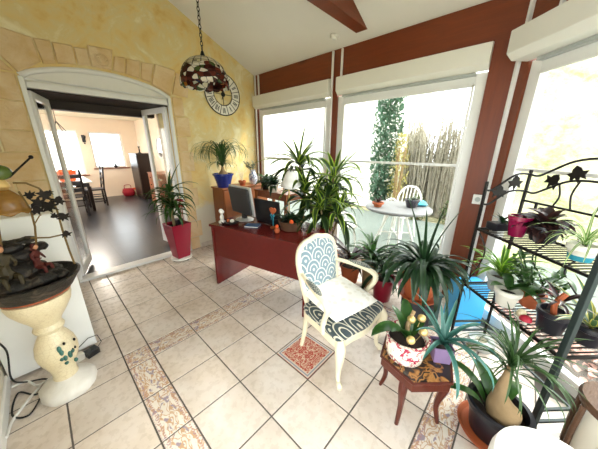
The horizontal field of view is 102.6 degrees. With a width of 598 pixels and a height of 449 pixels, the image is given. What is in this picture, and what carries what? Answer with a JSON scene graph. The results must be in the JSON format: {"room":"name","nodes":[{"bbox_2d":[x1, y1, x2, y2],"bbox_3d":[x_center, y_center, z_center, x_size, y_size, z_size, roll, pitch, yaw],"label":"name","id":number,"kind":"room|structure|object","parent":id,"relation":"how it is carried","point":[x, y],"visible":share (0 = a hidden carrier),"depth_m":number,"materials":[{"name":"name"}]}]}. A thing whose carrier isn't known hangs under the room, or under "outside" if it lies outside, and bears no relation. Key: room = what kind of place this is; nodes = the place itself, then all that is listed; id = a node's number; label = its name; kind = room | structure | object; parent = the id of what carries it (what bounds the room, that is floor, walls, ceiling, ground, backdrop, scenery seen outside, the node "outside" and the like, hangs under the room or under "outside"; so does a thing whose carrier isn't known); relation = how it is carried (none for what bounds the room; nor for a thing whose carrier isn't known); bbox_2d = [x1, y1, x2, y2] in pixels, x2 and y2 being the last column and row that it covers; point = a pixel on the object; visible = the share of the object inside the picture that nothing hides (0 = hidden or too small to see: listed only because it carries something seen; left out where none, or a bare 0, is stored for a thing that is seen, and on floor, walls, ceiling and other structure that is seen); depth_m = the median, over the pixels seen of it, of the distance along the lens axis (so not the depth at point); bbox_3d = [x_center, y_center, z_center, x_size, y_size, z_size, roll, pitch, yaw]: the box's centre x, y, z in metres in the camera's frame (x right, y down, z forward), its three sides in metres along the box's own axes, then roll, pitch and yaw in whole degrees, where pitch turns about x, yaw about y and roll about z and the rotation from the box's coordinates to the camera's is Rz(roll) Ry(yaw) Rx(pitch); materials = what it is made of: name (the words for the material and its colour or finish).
{"room":"sunroom","nodes":[
{"label":"sunroom","id":0,"kind":"room"},
{"bbox_2d":[0,360,6,408],"bbox_3d":[-1.350,-0.726,0.377,5.546,4.224,0.120,16,23,41],"label":"wall","id":1,"kind":"structure","parent":0,"point":[3,373],"depth_m":1.56,"materials":[{"name":"white paint"}]},
{"bbox_2d":[0,375,10,448],"bbox_3d":[-1.463,1.196,1.170,1.390,0.080,0.015,16,23,41],"label":"baseboard","id":2,"kind":"structure","parent":1,"relation":"attached to","point":[5,402],"depth_m":1.42,"materials":[{"name":"white plastic"}]},
{"bbox_2d":[40,114,138,200],"bbox_3d":[-7.194,-1.928,6.918,0.200,2.660,5.300,16,23,41],"label":"wall","id":3,"kind":"structure","parent":0,"point":[115,180],"depth_m":7.70,"materials":[{"name":"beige paint"}]},
{"bbox_2d":[44,129,89,175],"bbox_3d":[-6.965,-2.079,7.019,0.160,1.330,1.040,16,23,41],"label":"window","id":4,"kind":"structure","parent":3,"relation":"in","point":[74,131],"depth_m":7.30,"materials":[{"name":"white plastic"}]},
{"bbox_2d":[87,132,129,168],"bbox_3d":[-6.193,-2.392,7.787,0.160,1.120,0.960,16,23,41],"label":"window","id":5,"kind":"structure","parent":3,"relation":"in","point":[89,133],"depth_m":7.83,"materials":[{"name":"white plastic"}]},
{"bbox_2d":[38,109,155,120],"bbox_3d":[-5.084,-2.479,4.653,6.000,0.130,5.350,16,23,41],"label":"ceiling","id":6,"kind":"structure","parent":0,"point":[41,111],"depth_m":6.79,"materials":[{"name":"white paint"}]},
{"bbox_2d":[45,111,76,138],"bbox_3d":[-5.518,-2.316,5.448,0.492,0.660,0.492,-8,19,-24],"label":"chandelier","id":7,"kind":"object","parent":6,"relation":"hanging from","point":[64,135],"visible":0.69,"depth_m":5.43,"materials":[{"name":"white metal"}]},
{"bbox_2d":[0,0,257,280],"bbox_3d":[-1.983,-1.596,3.232,0.546,4.174,3.380,16,23,41],"label":"wall","id":8,"kind":"structure","parent":0,"point":[149,42],"depth_m":2.78,"materials":[{"name":"yellow paint"}]},
{"bbox_2d":[27,90,91,275],"bbox_3d":[-2.773,-0.413,2.869,0.087,2.030,0.564,-10,20,-31],"label":"door","id":9,"kind":"structure","parent":8,"relation":"in","point":[84,264],"depth_m":2.83,"materials":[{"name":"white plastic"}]},
{"bbox_2d":[27,89,167,118],"bbox_3d":[-2.491,-1.510,3.025,0.710,0.155,1.320,16,23,41],"label":"trim","id":10,"kind":"structure","parent":8,"relation":"attached to","point":[58,101],"depth_m":3.03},
{"bbox_2d":[17,67,186,279],"bbox_3d":[-2.195,-0.593,3.016,0.105,2.323,1.344,16,23,41],"label":"trim","id":11,"kind":"structure","parent":8,"relation":"attached to","point":[68,80],"depth_m":2.60,"materials":[{"name":"white paint"}]},
{"bbox_2d":[79,248,191,282],"bbox_3d":[-2.207,0.526,3.377,0.155,0.032,1.350,16,23,41],"label":"trim","id":12,"kind":"structure","parent":8,"relation":"attached to","point":[115,269],"depth_m":3.21,"materials":[{"name":"white plastic"}]},
{"bbox_2d":[141,107,181,241],"bbox_3d":[-2.037,-0.660,3.678,0.614,2.030,0.087,11,20,31],"label":"door","id":13,"kind":"structure","parent":8,"relation":"in","point":[163,110],"depth_m":3.51,"materials":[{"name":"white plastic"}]},
{"bbox_2d":[204,75,239,115],"bbox_3d":[-1.155,-1.982,3.651,0.020,0.599,0.599,16,23,41],"label":"wall clock","id":14,"kind":"object","parent":8,"relation":"attached to","point":[231,108],"visible":0.64,"depth_m":3.71,"materials":[{"name":"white metal"}]},
{"bbox_2d":[255,109,261,179],"bbox_3d":[-0.697,-1.032,4.445,0.085,2.390,0.130,16,23,41],"label":"trim","id":15,"kind":"structure","parent":8,"relation":"attached to","point":[258,119],"depth_m":4.26,"materials":[{"name":"brown wood"}]},
{"bbox_2d":[134,116,164,170],"bbox_3d":[-3.378,-1.790,6.560,5.900,2.660,0.150,16,23,41],"label":"wall","id":16,"kind":"structure","parent":0,"point":[153,125],"depth_m":7.38,"materials":[{"name":"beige paint"}]},
{"bbox_2d":[155,137,162,158],"bbox_3d":[-4.022,-2.214,6.931,0.614,0.614,0.044,16,23,41],"label":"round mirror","id":17,"kind":"object","parent":16,"relation":"attached to","point":[157,142],"visible":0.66,"depth_m":6.98,"materials":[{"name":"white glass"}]},
{"bbox_2d":[156,114,167,183],"bbox_3d":[-2.862,-0.684,3.032,0.101,2.660,5.350,16,23,41],"label":"wall","id":18,"kind":"structure","parent":0,"point":[156,114],"depth_m":3.72,"materials":[{"name":"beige paint"}]},
{"bbox_2d":[6,195,597,448],"bbox_3d":[-3.021,0.483,3.651,11.550,0.060,5.200,16,23,41],"label":"floor","id":19,"kind":"structure","parent":0,"point":[185,359],"depth_m":1.73,"materials":[{"name":"tile"}]},
{"bbox_2d":[5,384,43,438],"bbox_3d":[-1.688,1.124,1.469,0.059,0.038,0.379,-7,19,-21],"label":"lead","id":20,"kind":"object","parent":19,"relation":"on","point":[40,386],"visible":0.96,"depth_m":1.45,"materials":[{"name":"white plastic"}]},
{"bbox_2d":[0,204,96,380],"bbox_3d":[-1.990,0.452,1.797,0.495,1.120,0.474,16,23,41],"label":"base cabinet","id":21,"kind":"object","parent":19,"relation":"on","point":[18,339],"visible":0.48,"depth_m":1.64,"materials":[{"name":"paint"}]},
{"bbox_2d":[0,286,97,406],"bbox_3d":[-1.543,0.754,1.518,0.289,0.715,0.291,16,23,41],"label":"pedestal","id":22,"kind":"object","parent":19,"relation":"on","point":[55,349],"visible":0.95,"depth_m":1.48,"materials":[{"name":"beige ceramic"}]},
{"bbox_2d":[0,155,80,418],"bbox_3d":[-1.576,0.377,1.411,0.496,1.497,0.505,16,23,41],"label":"fountain","id":23,"kind":"object","parent":22,"relation":"on","point":[26,280],"visible":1,"depth_m":1.32,"materials":[{"name":"plastic"}]},
{"bbox_2d":[0,180,31,216],"bbox_3d":[-1.511,-0.139,1.235,0.143,0.181,0.154,16,23,41],"label":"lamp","id":24,"kind":"object","parent":23,"relation":"attached to","point":[11,203],"depth_m":1.22,"materials":[{"name":"orange glass"}]},
{"bbox_2d":[0,261,80,307],"bbox_3d":[-1.539,0.355,1.392,0.430,0.118,0.430,16,23,41],"label":"bowl","id":25,"kind":"object","parent":23,"relation":"attached to","point":[33,291],"depth_m":1.31,"materials":[{"name":"ceramic"}]},
{"bbox_2d":[56,170,90,217],"bbox_3d":[-5.266,-0.729,5.573,0.506,1.079,0.440,16,23,41],"label":"dining chair","id":26,"kind":"object","parent":19,"relation":"on","point":[74,176],"visible":0.62,"depth_m":5.49,"materials":[{"name":"brown wood"}]},
{"bbox_2d":[59,176,96,210],"bbox_3d":[-6.106,-0.783,6.277,1.700,0.750,1.000,16,23,41],"label":"dining table","id":27,"kind":"object","parent":19,"relation":"on","point":[86,181],"visible":0.34,"depth_m":6.03,"materials":[{"name":"white paint"}]},
{"bbox_2d":[57,169,75,181],"bbox_3d":[-5.742,-1.216,5.932,0.367,0.285,0.395,16,23,41],"label":"fruit basket","id":28,"kind":"object","parent":27,"relation":"on","point":[59,172],"visible":0.41,"depth_m":5.85,"materials":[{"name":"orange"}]},
{"bbox_2d":[76,335,101,362],"bbox_3d":[-1.636,0.963,1.856,0.098,0.112,0.190,8,19,22],"label":"power adapter","id":29,"kind":"object","parent":19,"relation":"on","point":[93,350],"visible":0.73,"depth_m":1.84,"materials":[{"name":"black plastic"}]},
{"bbox_2d":[84,165,108,207],"bbox_3d":[-5.644,-1.062,6.631,0.440,1.079,0.506,16,23,41],"label":"dining chair","id":30,"kind":"object","parent":19,"relation":"on","point":[101,188],"visible":0.95,"depth_m":6.64,"materials":[{"name":"brown wood"}]},
{"bbox_2d":[122,184,134,195],"bbox_3d":[-5.760,-1.155,8.085,0.200,0.387,0.340,16,23,41],"label":"handbag","id":31,"kind":"object","parent":19,"relation":"on","point":[126,191],"visible":1,"depth_m":8.04,"materials":[{"name":"red fabric"}]},
{"bbox_2d":[128,153,153,199],"bbox_3d":[-4.987,-1.573,7.743,0.860,1.400,0.475,16,23,41],"label":"cabinet","id":32,"kind":"object","parent":19,"relation":"on","point":[140,162],"visible":0.84,"depth_m":7.43,"materials":[{"name":"brown wood"}]},
{"bbox_2d":[147,171,168,207],"bbox_3d":[-3.790,-0.994,6.737,0.940,0.910,0.495,16,23,41],"label":"dresser","id":33,"kind":"object","parent":19,"relation":"on","point":[161,174],"visible":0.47,"depth_m":6.41,"materials":[{"name":"orange wood"}]},
{"bbox_2d":[140,164,197,261],"bbox_3d":[-1.701,-0.141,3.274,0.691,1.375,0.729,13,21,34],"label":"dracaena","id":34,"kind":"object","parent":19,"relation":"on","point":[178,230],"visible":1,"depth_m":3.27,"materials":[{"name":"green plant"}]},
{"bbox_2d":[162,220,190,258],"bbox_3d":[-1.709,0.214,3.418,0.273,0.500,0.273,13,21,34],"label":"planter","id":35,"kind":"object","parent":34,"relation":"attached to","point":[178,237],"depth_m":3.35,"materials":[{"name":"red ceramic"}]},
{"bbox_2d":[211,182,267,221],"bbox_3d":[-0.960,-0.196,4.135,0.372,0.975,0.900,16,23,41],"label":"base cabinet","id":36,"kind":"object","parent":19,"relation":"on","point":[221,196],"visible":0.2,"depth_m":3.77,"materials":[{"name":"orange wood"}]},
{"bbox_2d":[190,138,249,187],"bbox_3d":[-1.157,-0.925,3.608,0.866,0.727,0.910,16,23,41],"label":"palm","id":37,"kind":"object","parent":36,"relation":"on","point":[223,178],"visible":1,"depth_m":3.56,"materials":[{"name":"plant"}]},
{"bbox_2d":[212,172,233,187],"bbox_3d":[-1.163,-0.682,3.698,0.314,0.210,0.314,16,23,41],"label":"pot","id":38,"kind":"object","parent":37,"relation":"attached to","point":[223,179],"depth_m":3.61,"materials":[{"name":"ceramic"}]},
{"bbox_2d":[243,161,256,183],"bbox_3d":[-0.815,-0.878,4.010,0.245,0.403,0.192,-7,19,-23],"label":"vase","id":39,"kind":"object","parent":36,"relation":"on","point":[252,175],"visible":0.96,"depth_m":4.01,"materials":[{"name":"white ceramic"}]},
{"bbox_2d":[209,213,333,316],"bbox_3d":[-0.311,0.367,2.725,1.230,0.750,0.635,10,20,29],"label":"desk","id":40,"kind":"object","parent":19,"relation":"on","point":[236,248],"visible":0.55,"depth_m":2.46,"materials":[{"name":"brown wood"}]},
{"bbox_2d":[228,184,255,221],"bbox_3d":[-0.635,-0.248,2.755,0.410,0.398,0.216,16,23,40],"label":"computer monitor","id":41,"kind":"object","parent":40,"relation":"on","point":[241,198],"visible":0.98,"depth_m":2.68,"materials":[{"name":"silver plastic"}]},
{"bbox_2d":[254,198,281,225],"bbox_3d":[-0.272,-0.163,2.703,0.380,0.273,0.281,13,21,35],"label":"computer monitor","id":42,"kind":"object","parent":40,"relation":"on","point":[262,211],"visible":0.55,"depth_m":2.61,"materials":[{"name":"black plastic"}]},
{"bbox_2d":[281,170,300,212],"bbox_3d":[-0.091,-0.318,2.693,0.222,0.575,0.225,16,23,41],"label":"table lamp","id":43,"kind":"object","parent":40,"relation":"on","point":[290,177],"visible":0.71,"depth_m":2.57,"materials":[{"name":"white fabric"}]},
{"bbox_2d":[273,208,310,231],"bbox_3d":[-0.054,-0.069,2.456,0.317,0.241,0.381,16,23,41],"label":"basket","id":44,"kind":"object","parent":40,"relation":"on","point":[289,222],"visible":0.99,"depth_m":2.39,"materials":[{"name":"brown wicker"}]},
{"bbox_2d":[254,187,303,217],"bbox_3d":[-0.308,-0.069,3.794,0.720,0.945,0.400,16,23,41],"label":"console table","id":45,"kind":"object","parent":19,"relation":"on","point":[258,192],"visible":0.25,"depth_m":3.51,"materials":[{"name":"orange wood"}]},
{"bbox_2d":[254,173,280,189],"bbox_3d":[-0.471,-0.667,3.686,0.456,0.260,0.442,-1,17,-4],"label":"potted plant","id":46,"kind":"object","parent":45,"relation":"on","point":[261,175],"visible":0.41,"depth_m":3.67,"materials":[{"name":"green plant"}]},
{"bbox_2d":[259,173,284,196],"bbox_3d":[-0.381,-0.586,3.482,0.439,0.310,0.395,16,23,41],"label":"potted plant","id":47,"kind":"object","parent":45,"relation":"on","point":[272,185],"visible":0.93,"depth_m":3.44,"materials":[{"name":"green plant"}]},
{"bbox_2d":[251,121,376,254],"bbox_3d":[0.155,-0.234,2.810,1.315,1.853,1.010,16,23,41],"label":"dracaena","id":48,"kind":"object","parent":19,"relation":"on","point":[328,198],"visible":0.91,"depth_m":2.62,"materials":[{"name":"plant"}]},
{"bbox_2d":[295,233,387,390],"bbox_3d":[0.297,0.567,1.827,0.616,0.919,0.556,-15,23,-40],"label":"armchair","id":49,"kind":"object","parent":19,"relation":"on","point":[316,259],"visible":0.83,"depth_m":1.77,"materials":[{"name":"beige paint"}]},
{"bbox_2d":[306,276,377,321],"bbox_3d":[0.301,0.539,1.803,0.420,0.094,0.400,-11,21,-32],"label":"seat cushion","id":50,"kind":"object","parent":49,"relation":"on","point":[345,298],"visible":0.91,"depth_m":1.73,"materials":[{"name":"white fabric"}]},
{"bbox_2d":[333,235,377,283],"bbox_3d":[0.594,0.438,2.896,0.769,0.525,0.742,16,23,41],"label":"bromeliad","id":51,"kind":"object","parent":19,"relation":"on","point":[345,269],"visible":0.5,"depth_m":2.85,"materials":[{"name":"plant"}]},
{"bbox_2d":[339,262,358,283],"bbox_3d":[0.623,0.588,2.928,0.264,0.220,0.264,16,23,41],"label":"pot","id":52,"kind":"object","parent":51,"relation":"on","point":[345,269],"depth_m":2.85,"materials":[{"name":"ceramic"}]},
{"bbox_2d":[341,230,396,288],"bbox_3d":[0.815,0.423,2.778,0.758,0.627,0.598,16,23,41],"label":"potted plant","id":53,"kind":"object","parent":19,"relation":"on","point":[370,239],"visible":0.47,"depth_m":2.75,"materials":[{"name":"green plant"}]},
{"bbox_2d":[350,248,402,302],"bbox_3d":[0.914,0.523,2.536,0.732,0.582,0.823,5,18,14],"label":"potted plant","id":54,"kind":"object","parent":19,"relation":"on","point":[381,294],"visible":0.44,"depth_m":2.49,"materials":[{"name":"green plant"}]},
{"bbox_2d":[379,333,453,424],"bbox_3d":[0.693,0.956,1.478,0.413,0.388,0.416,16,23,41],"label":"side table","id":55,"kind":"object","parent":19,"relation":"on","point":[429,376],"visible":0.74,"depth_m":1.32,"materials":[{"name":"brown wood"}]},
{"bbox_2d":[371,298,430,367],"bbox_3d":[0.609,0.641,1.372,0.341,0.276,0.242,-12,21,-35],"label":"potted orchid","id":56,"kind":"object","parent":55,"relation":"on","point":[406,346],"visible":0.98,"depth_m":1.35,"materials":[{"name":"ceramic"}]},
{"bbox_2d":[414,295,502,398],"bbox_3d":[0.879,0.595,1.363,0.500,0.394,0.557,4,18,11],"label":"aloe","id":57,"kind":"object","parent":55,"relation":"on","point":[441,347],"visible":0.95,"depth_m":1.34,"materials":[{"name":"green plant"}]},
{"bbox_2d":[429,336,454,364],"bbox_3d":[0.819,0.728,1.385,0.104,0.105,0.104,4,18,11],"label":"pot","id":58,"kind":"object","parent":57,"relation":"on","point":[439,354],"depth_m":1.35,"materials":[{"name":"purple ceramic"}]},
{"bbox_2d":[401,296,433,326],"bbox_3d":[0.907,0.777,1.908,0.220,0.470,0.220,9,19,24],"label":"plant stand","id":59,"kind":"object","parent":19,"relation":"on","point":[416,308],"visible":0.15,"depth_m":1.76,"materials":[{"name":"grey metal"}]},
{"bbox_2d":[368,195,478,312],"bbox_3d":[0.873,0.178,1.731,0.736,0.777,0.731,16,23,41],"label":"potted plant","id":60,"kind":"object","parent":59,"relation":"on","point":[422,274],"visible":0.99,"depth_m":1.64,"materials":[{"name":"plant"}]},
{"bbox_2d":[403,270,432,301],"bbox_3d":[0.909,0.438,1.802,0.288,0.215,0.288,16,23,41],"label":"pot","id":61,"kind":"object","parent":60,"relation":"on","point":[407,294],"depth_m":1.75,"materials":[{"name":"ceramic"}]},
{"bbox_2d":[428,291,443,325],"bbox_3d":[1.164,0.749,2.249,0.212,0.325,0.212,0,17,-2],"label":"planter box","id":62,"kind":"object","parent":19,"relation":"on","point":[441,295],"visible":0.16,"depth_m":2.16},
{"bbox_2d":[443,277,490,325],"bbox_3d":[1.540,0.713,2.222,0.264,0.415,0.184,0,17,-2],"label":"storage box","id":63,"kind":"object","parent":19,"relation":"on","point":[474,306],"visible":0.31,"depth_m":2.15,"materials":[{"name":"blue plastic"}]},
{"bbox_2d":[467,333,495,353],"bbox_3d":[1.500,0.973,1.976,0.188,0.065,0.188,7,18,19],"label":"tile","id":64,"kind":"object","parent":19,"relation":"on","point":[472,336],"visible":0.46,"depth_m":1.96,"materials":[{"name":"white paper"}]},
{"bbox_2d":[448,302,597,448],"bbox_3d":[1.145,0.842,1.293,0.679,0.717,0.524,-2,18,-8],"label":"palm","id":65,"kind":"object","parent":19,"relation":"on","point":[485,412],"visible":0.94,"depth_m":1.29,"materials":[{"name":"plant"}]},
{"bbox_2d":[466,380,535,445],"bbox_3d":[1.097,1.083,1.344,0.294,0.200,0.294,16,23,41],"label":"pot","id":66,"kind":"object","parent":65,"relation":"on","point":[484,420],"depth_m":1.31,"materials":[{"name":"black ceramic"}]},
{"bbox_2d":[450,157,597,426],"bbox_3d":[1.445,0.368,1.484,0.311,1.512,0.731,0,17,-2],"label":"rack","id":67,"kind":"object","parent":19,"relation":"on","point":[590,286],"visible":0.72,"depth_m":1.38,"materials":[{"name":"metal"}]},
{"bbox_2d":[486,213,507,231],"bbox_3d":[1.424,-0.020,1.673,0.150,0.124,0.132,0,17,-2],"label":"potted plant","id":68,"kind":"object","parent":67,"relation":"on","point":[501,225],"visible":0.83,"depth_m":1.66,"materials":[{"name":"green plant"}]},
{"bbox_2d":[486,221,507,231],"bbox_3d":[1.424,0.011,1.689,0.150,0.055,0.090,0,17,-2],"label":"tray","id":69,"kind":"object","parent":68,"relation":"on","point":[497,226],"depth_m":1.65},
{"bbox_2d":[460,244,551,292],"bbox_3d":[1.440,0.313,1.703,0.579,0.370,0.547,16,23,41],"label":"potted plant","id":70,"kind":"object","parent":67,"relation":"on","point":[495,274],"visible":0.67,"depth_m":1.73,"materials":[{"name":"green plant"}]},
{"bbox_2d":[490,272,541,308],"bbox_3d":[1.402,0.454,1.567,0.246,0.182,0.321,16,23,41],"label":"potted plant","id":71,"kind":"object","parent":67,"relation":"on","point":[509,292],"visible":0.98,"depth_m":1.56,"materials":[{"name":"green plant"}]},
{"bbox_2d":[504,213,533,237],"bbox_3d":[1.440,0.001,1.558,0.147,0.152,0.161,-10,20,-29],"label":"potted plant","id":72,"kind":"object","parent":67,"relation":"on","point":[515,219],"visible":0.88,"depth_m":1.53,"materials":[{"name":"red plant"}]},
{"bbox_2d":[519,315,531,324],"bbox_3d":[1.340,0.564,1.418,0.059,0.059,0.060,16,23,41],"label":"ornament","id":73,"kind":"object","parent":67,"relation":"on","point":[525,319],"visible":1,"depth_m":1.40,"materials":[{"name":"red ceramic"}]},
{"bbox_2d":[464,281,597,359],"bbox_3d":[1.446,0.564,1.548,0.304,0.014,0.724,0,17,-2],"label":"shelf","id":74,"kind":"object","parent":67,"relation":"attached to","point":[569,357],"depth_m":1.43,"materials":[{"name":"metal"}]},
{"bbox_2d":[476,227,595,277],"bbox_3d":[1.449,0.134,1.414,0.304,0.014,0.724,0,17,-2],"label":"shelf","id":75,"kind":"object","parent":67,"relation":"attached to","point":[561,246],"depth_m":1.36,"materials":[{"name":"metal"}]},
{"bbox_2d":[504,249,576,309],"bbox_3d":[1.522,0.353,1.534,0.336,0.395,0.335,16,23,41],"label":"potted plant","id":76,"kind":"object","parent":67,"relation":"on","point":[528,276],"visible":0.7,"depth_m":1.51,"materials":[{"name":"green plant"}]},
{"bbox_2d":[511,207,582,243],"bbox_3d":[1.512,0.003,1.467,0.314,0.240,0.289,16,23,41],"label":"potted plant","id":77,"kind":"object","parent":67,"relation":"on","point":[538,233],"visible":0.92,"depth_m":1.43,"materials":[{"name":"red plant"}]},
{"bbox_2d":[526,208,597,263],"bbox_3d":[1.428,0.052,1.235,0.394,0.247,0.450,16,23,41],"label":"potted plant","id":78,"kind":"object","parent":67,"relation":"on","point":[584,250],"visible":0.99,"depth_m":1.20,"materials":[{"name":"green plant"}]},
{"bbox_2d":[534,280,594,336],"bbox_3d":[1.461,0.489,1.345,0.247,0.247,0.253,16,23,41],"label":"potted plant","id":79,"kind":"object","parent":67,"relation":"on","point":[546,312],"visible":0.91,"depth_m":1.33,"materials":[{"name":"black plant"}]},
{"bbox_2d":[539,273,597,348],"bbox_3d":[1.528,0.478,1.250,0.411,0.327,0.421,16,23,41],"label":"potted plant","id":80,"kind":"object","parent":67,"relation":"on","point":[588,329],"visible":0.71,"depth_m":1.26,"materials":[{"name":"green plant"}]},
{"bbox_2d":[488,426,572,448],"bbox_3d":[0.918,1.103,0.895,0.400,0.453,0.400,16,23,41],"label":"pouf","id":81,"kind":"object","parent":19,"relation":"on","point":[511,437],"visible":1,"depth_m":0.95,"materials":[{"name":"white fabric"}]},
{"bbox_2d":[489,299,597,381],"bbox_3d":[2.153,1.102,1.631,0.442,0.175,1.981,0,17,-2],"label":"dry leaves","id":82,"kind":"object","parent":19,"relation":"on","point":[590,375],"visible":0.23,"depth_m":1.85,"materials":[{"name":"white"}]},
{"bbox_2d":[559,381,597,448],"bbox_3d":[1.494,1.043,1.130,0.330,0.434,0.330,16,23,41],"label":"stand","id":83,"kind":"object","parent":19,"relation":"on","point":[580,431],"visible":0.91,"depth_m":1.15,"materials":[{"name":"beige wood"}]},
{"bbox_2d":[168,0,490,75],"bbox_3d":[-0.146,-2.396,1.180,5.566,1.747,3.600,16,23,41],"label":"ceiling","id":84,"kind":"structure","parent":0,"point":[263,36],"depth_m":2.79,"materials":[{"name":"white paint"}]},
{"bbox_2d":[180,0,229,92],"bbox_3d":[-0.823,-1.879,1.920,0.410,1.388,0.410,16,23,41],"label":"pendant lamp","id":85,"kind":"object","parent":84,"relation":"hanging from","point":[201,72],"visible":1,"depth_m":1.97,"materials":[{"name":"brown glass"}]},
{"bbox_2d":[307,0,366,32],"bbox_3d":[-0.388,-1.825,1.454,0.135,0.181,3.108,16,23,41],"label":"beam","id":86,"kind":"structure","parent":84,"relation":"attached to","point":[346,12],"depth_m":2.25,"materials":[{"name":"brown wood"}]},
{"bbox_2d":[254,0,529,95],"bbox_3d":[0.545,-1.976,2.966,3.430,0.310,0.140,16,23,41],"label":"wall","id":87,"kind":"structure","parent":0,"point":[493,20],"depth_m":2.35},
{"bbox_2d":[254,76,259,179],"bbox_3d":[-0.735,-1.155,4.335,0.022,2.690,0.024,16,23,41],"label":"trim","id":88,"kind":"structure","parent":87,"relation":"attached to","point":[254,76],"depth_m":4.18,"materials":[{"name":"white plastic"}]},
{"bbox_2d":[252,79,330,221],"bbox_3d":[-0.165,-0.876,3.909,1.575,2.379,0.160,16,23,41],"label":"window","id":89,"kind":"structure","parent":87,"relation":"in","point":[314,95],"depth_m":3.47,"materials":[{"name":"white plastic"}]},
{"bbox_2d":[327,50,334,181],"bbox_3d":[0.410,-0.829,3.316,0.022,2.690,0.024,16,23,41],"label":"trim","id":90,"kind":"structure","parent":87,"relation":"attached to","point":[333,51],"depth_m":3.08,"materials":[{"name":"white plastic"}]},
{"bbox_2d":[329,78,341,173],"bbox_3d":[0.480,-0.697,3.398,0.105,2.390,0.130,16,23,41],"label":"trim","id":91,"kind":"structure","parent":87,"relation":"attached to","point":[335,96],"depth_m":3.13,"materials":[{"name":"brown wood"}]},
{"bbox_2d":[332,41,494,291],"bbox_3d":[1.049,-0.530,2.830,1.535,2.379,0.160,16,23,41],"label":"window","id":92,"kind":"structure","parent":87,"relation":"in","point":[456,69],"depth_m":2.37,"materials":[{"name":"white plastic"}]},
{"bbox_2d":[442,39,515,294],"bbox_3d":[1.727,-0.345,2.302,0.220,2.390,0.150,16,23,41],"label":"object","id":93,"kind":"structure","parent":87,"relation":"attached to","point":[501,68],"depth_m":2.14,"materials":[{"name":"brown wood"}]},
{"bbox_2d":[467,0,535,276],"bbox_3d":[1.716,-0.599,2.090,0.030,3.000,0.024,0,17,-2],"label":"trim","id":94,"kind":"structure","parent":87,"relation":"attached to","point":[530,12],"depth_m":2.01,"materials":[{"name":"white plastic"}]},
{"bbox_2d":[268,198,597,336],"bbox_3d":[1.755,1.040,2.161,15.500,0.070,7.000,16,23,41],"label":"terrace","id":95,"kind":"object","parent":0,"point":[370,221],"depth_m":4.75,"materials":[{"name":"concrete"}]},
{"bbox_2d":[339,211,356,247],"bbox_3d":[0.628,-0.049,3.919,0.561,0.949,0.549,-2,18,-8],"label":"garden chair","id":96,"kind":"object","parent":95,"relation":"on","point":[345,219],"visible":0.15,"depth_m":3.81,"materials":[{"name":"white paint"}]},
{"bbox_2d":[366,200,432,244],"bbox_3d":[1.492,0.104,3.735,0.940,0.786,0.940,16,23,41],"label":"garden table","id":97,"kind":"object","parent":95,"relation":"on","point":[399,209],"visible":0.8,"depth_m":3.52,"materials":[{"name":"white paint"}]},
{"bbox_2d":[405,195,419,207],"bbox_3d":[1.680,-0.342,3.557,0.208,0.172,0.209,16,23,41],"label":"potted plant","id":98,"kind":"object","parent":97,"relation":"on","point":[414,201],"visible":0.97,"depth_m":3.51,"materials":[{"name":"ceramic"}]},
{"bbox_2d":[379,185,421,239],"bbox_3d":[1.945,-0.243,4.568,0.561,0.949,0.549,-12,21,-34],"label":"garden chair","id":99,"kind":"object","parent":95,"relation":"on","point":[404,188],"visible":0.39,"depth_m":4.59,"materials":[{"name":"white paint"}]},
{"bbox_2d":[311,56,597,273],"bbox_3d":[6.850,-1.348,2.895,36.000,4.469,34.000,16,23,41],"label":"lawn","id":100,"kind":"structure","parent":0,"point":[565,129],"depth_m":4.26,"materials":[{"name":"white"}]},
{"bbox_2d":[266,93,433,206],"bbox_3d":[1.242,-4.259,9.771,6.950,5.600,4.600,16,23,41],"label":"house","id":101,"kind":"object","parent":100,"relation":"on","point":[359,116],"visible":0.31,"depth_m":7.81,"materials":[{"name":"paint"}]},
{"bbox_2d":[367,96,407,210],"bbox_3d":[2.232,-2.096,6.116,0.920,3.770,0.906,-7,19,-22],"label":"conifer","id":102,"kind":"object","parent":100,"relation":"on","point":[391,104],"visible":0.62,"depth_m":6.01,"materials":[{"name":"green plant"}]},
{"bbox_2d":[387,132,409,200],"bbox_3d":[2.431,-1.155,5.902,0.506,2.092,0.584,16,23,41],"label":"shrub","id":103,"kind":"object","parent":100,"relation":"on","point":[395,189],"visible":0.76,"depth_m":5.80,"materials":[{"name":"yellow plant"}]},
{"bbox_2d":[397,115,441,200],"bbox_3d":[3.122,-1.567,6.352,1.197,2.527,1.281,14,22,37],"label":"clump","id":104,"kind":"object","parent":100,"relation":"on","point":[419,154],"visible":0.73,"depth_m":6.12,"materials":[{"name":"beige plant"}]},
{"bbox_2d":[421,101,467,218],"bbox_3d":[3.737,-1.575,5.999,1.272,2.761,1.310,16,23,41],"label":"clump","id":105,"kind":"object","parent":100,"relation":"on","point":[440,178],"visible":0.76,"depth_m":5.86,"materials":[{"name":"beige plant"}]},
{"bbox_2d":[532,0,567,19],"bbox_3d":[1.837,-0.488,1.067,0.140,3.400,2.200,0,17,-2],"label":"wall","id":106,"kind":"structure","parent":0,"point":[541,6],"depth_m":1.71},
{"bbox_2d":[472,194,481,203],"bbox_3d":[1.681,-0.237,2.254,0.080,0.090,0.026,16,23,41],"label":"wall socket","id":107,"kind":"object","parent":106,"relation":"attached to","point":[476,199],"visible":0.77,"depth_m":2.25,"materials":[{"name":"white plastic"}]},
{"bbox_2d":[469,58,536,276],"bbox_3d":[1.789,-0.309,2.186,0.120,2.390,0.170,0,17,-2],"label":"trim","id":108,"kind":"structure","parent":106,"relation":"attached to","point":[525,67],"depth_m":2.01,"materials":[{"name":"brown wood"}]},
{"bbox_2d":[477,0,597,397],"bbox_3d":[1.720,-0.009,1.176,0.270,2.380,1.970,0,17,-2],"label":"window","id":109,"kind":"structure","parent":106,"relation":"in","point":[566,34],"depth_m":1.67,"materials":[{"name":"white plastic"}]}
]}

